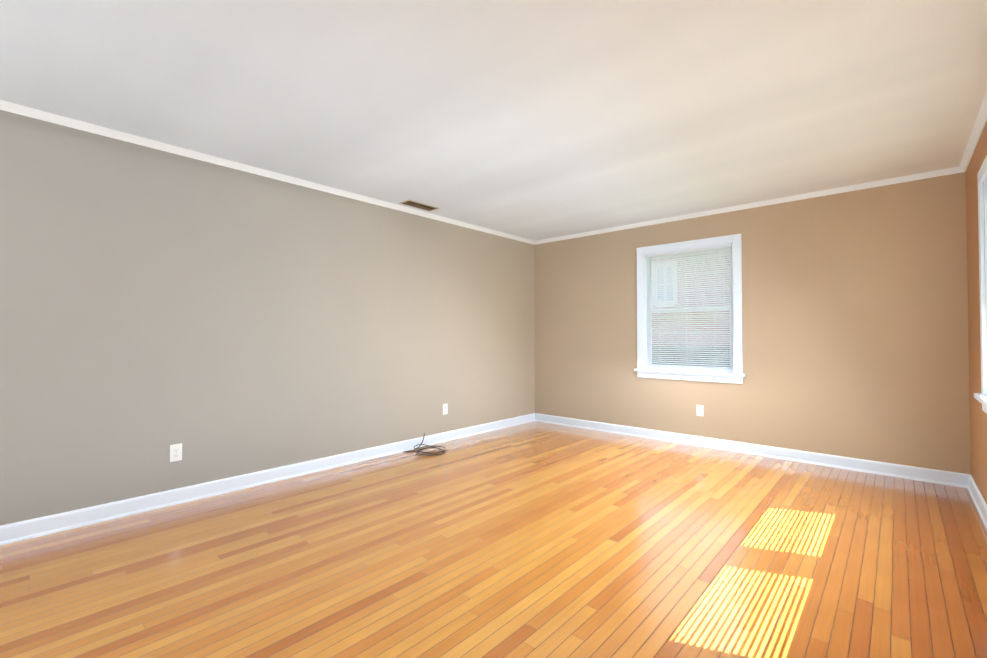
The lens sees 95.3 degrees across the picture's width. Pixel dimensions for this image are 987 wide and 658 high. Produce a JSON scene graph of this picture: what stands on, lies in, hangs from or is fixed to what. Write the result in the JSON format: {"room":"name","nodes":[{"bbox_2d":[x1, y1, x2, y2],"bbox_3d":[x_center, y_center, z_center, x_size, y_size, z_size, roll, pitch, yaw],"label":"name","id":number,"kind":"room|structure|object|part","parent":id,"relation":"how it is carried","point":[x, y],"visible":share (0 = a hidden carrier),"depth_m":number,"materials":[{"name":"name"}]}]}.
{"room":"empty living room","nodes":[
{"label":"empty living room","id":0,"kind":"room"},
{"bbox_2d":[0,110,534,525],"bbox_3d":[-1.770,-0.015,3.656,0.160,2.440,6.800,-1,-1,42],"label":"wall","id":1,"kind":"structure","parent":0,"point":[218,322],"depth_m":3.25,"materials":[{"name":"paint"}]},
{"bbox_2d":[170,443,181,461],"bbox_3d":[-2.168,0.845,3.072,0.008,0.115,0.070,-1,-1,42],"label":"electrical outlet","id":2,"kind":"object","parent":1,"relation":"attached to","point":[175,452],"visible":1,"depth_m":3.07,"materials":[{"name":"white plastic"}]},
{"bbox_2d":[173,448,178,457],"bbox_3d":[-2.167,0.845,3.070,0.004,0.066,0.033,-1,-1,42],"label":"receptacle","id":3,"kind":"object","parent":2,"relation":"attached to","point":[175,450],"depth_m":3.07,"materials":[{"name":"white plastic"}]},
{"bbox_2d":[0,413,534,545],"bbox_3d":[-1.703,1.151,3.576,0.020,0.104,6.800,-1,-1,42],"label":"baseboard","id":4,"kind":"structure","parent":1,"relation":"attached to","point":[37,527],"depth_m":3.22,"materials":[{"name":"white wood"}]},
{"bbox_2d":[0,100,534,244],"bbox_3d":[-1.697,-1.215,3.610,0.036,0.042,6.800,-1,-1,42],"label":"crown molding","id":5,"kind":"structure","parent":1,"relation":"attached to","point":[59,119],"depth_m":3.24,"materials":[{"name":"white paint"}]},
{"bbox_2d":[443,404,447,414],"bbox_3d":[-0.525,0.874,4.902,0.008,0.115,0.070,-1,-1,42],"label":"electrical outlet","id":6,"kind":"object","parent":1,"relation":"attached to","point":[445,408],"visible":1,"depth_m":4.90,"materials":[{"name":"white plastic"}]},
{"bbox_2d":[0,421,986,657],"bbox_3d":[-0.192,1.241,2.218,4.400,0.120,7.120,-1,-1,42],"label":"floor","id":7,"kind":"structure","parent":0,"point":[535,539],"depth_m":2.26,"materials":[{"name":"brown wood"}]},
{"bbox_2d":[404,432,445,454],"bbox_3d":[-0.647,1.115,4.467,0.352,0.206,0.341,-1,-1,42],"label":"cord","id":8,"kind":"object","parent":7,"relation":"on","point":[431,446],"visible":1,"depth_m":4.45,"materials":[{"name":"black plastic"}]},
{"bbox_2d":[0,0,986,240],"bbox_3d":[-0.192,-1.319,2.261,4.400,0.120,7.120,-1,-1,42],"label":"ceiling","id":9,"kind":"structure","parent":0,"point":[535,120],"depth_m":2.38,"materials":[{"name":"paint"}]},
{"bbox_2d":[400,200,438,210],"bbox_3d":[-0.732,-1.218,4.451,0.154,0.009,0.384,-1,-1,42],"label":"ceiling vent","id":10,"kind":"object","parent":9,"relation":"in","point":[411,203],"visible":1,"depth_m":4.43,"materials":[{"name":"brown metal"}]},
{"bbox_2d":[535,172,970,473],"bbox_3d":[2.132,0.004,4.829,4.400,2.440,0.160,-1,-1,42],"label":"wall","id":11,"kind":"structure","parent":0,"point":[855,323],"depth_m":4.06,"materials":[{"name":"paint"}]},
{"bbox_2d":[634,234,745,383],"bbox_3d":[2.100,-0.194,4.849,1.130,1.482,0.238,-1,-1,42],"label":"window","id":12,"kind":"structure","parent":11,"relation":"in","point":[737,375],"depth_m":4.72,"materials":[{"name":"white wood"}]},
{"bbox_2d":[645,244,732,371],"bbox_3d":[2.063,-0.203,4.807,0.892,1.285,0.046,-1,-1,42],"label":"mini blinds","id":13,"kind":"object","parent":12,"relation":"attached to","point":[683,335],"visible":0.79,"depth_m":4.79,"materials":[{"name":"white plastic"}]},
{"bbox_3d":[2.110,-0.200,4.859,0.900,1.290,0.080,-1,-1,42],"label":"back window sashes","id":14,"kind":"part","parent":12,"relation":"part of","materials":[{"name":"white"}]},
{"bbox_2d":[696,405,703,415],"bbox_3d":[2.151,0.850,4.685,0.070,0.115,0.008,-1,-1,42],"label":"electrical outlet","id":15,"kind":"object","parent":11,"relation":"attached to","point":[699,410],"visible":1,"depth_m":4.68,"materials":[{"name":"white plastic"}]},
{"bbox_2d":[535,166,963,244],"bbox_3d":[2.067,-1.196,4.776,4.080,0.042,0.036,-1,-1,42],"label":"crown molding","id":16,"kind":"structure","parent":11,"relation":"attached to","point":[925,175],"depth_m":4.23,"materials":[{"name":"white paint"}]},
{"bbox_2d":[535,413,970,487],"bbox_3d":[2.072,1.171,4.742,4.080,0.104,0.020,-1,-1,42],"label":"baseboard","id":17,"kind":"structure","parent":11,"relation":"attached to","point":[955,479],"depth_m":4.18,"materials":[{"name":"white wood"}]},
{"bbox_2d":[966,121,986,503],"bbox_3d":[1.385,-0.063,0.824,0.160,2.440,6.800,-1,-1,42],"label":"wall","id":18,"kind":"structure","parent":0,"point":[978,432],"depth_m":3.09,"materials":[{"name":"paint"}]},
{"bbox_2d":[959,91,986,171],"bbox_3d":[1.312,-1.260,0.909,0.036,0.042,6.800,-1,-1,42],"label":"crown molding","id":19,"kind":"structure","parent":18,"relation":"attached to","point":[979,125],"depth_m":2.84,"materials":[{"name":"white paint"}]},
{"bbox_2d":[968,475,986,528],"bbox_3d":[1.318,1.106,0.864,0.020,0.104,6.800,-1,-1,42],"label":"baseboard","id":20,"kind":"structure","parent":18,"relation":"attached to","point":[978,499],"depth_m":2.98,"materials":[{"name":"white wood"}]},
{"bbox_2d":[974,156,986,413],"bbox_3d":[2.404,-0.247,1.975,0.238,1.472,2.090,-1,-1,42],"label":"windows","id":21,"kind":"structure","parent":18,"relation":"in","point":[981,397],"depth_m":2.73,"materials":[{"name":"white wood"}]},
{"label":"outside","id":22,"kind":"structure","parent":0,"visible":0},
{"bbox_3d":[6.019,1.772,4.697,70.000,0.200,75.000,-1,-1,42],"label":"lawn","id":23,"kind":"structure","parent":22,"visible":0},
{"bbox_2d":[652,252,729,345],"bbox_3d":[5.341,-0.577,9.222,21.000,4.650,0.250,-1,-1,42],"label":"brick wall","id":24,"kind":"structure","parent":23,"relation":"on","point":[696,306],"depth_m":9.78,"materials":[{"name":"white brick"}]},
{"bbox_2d":[653,262,676,305],"bbox_3d":[5.191,-1.800,9.075,21.000,2.510,0.700,-1,-1,42],"label":"window","id":25,"kind":"structure","parent":24,"relation":"attached to","point":[673,289],"depth_m":10.31,"materials":[{"name":"white glass"}]},
{"bbox_2d":[652,346,729,366],"bbox_3d":[4.707,1.036,8.488,21.000,1.400,0.950,-1,-1,42],"label":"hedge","id":26,"kind":"object","parent":23,"relation":"on","point":[694,357],"depth_m":8.60,"materials":[{"name":"green plant"}]}
]}

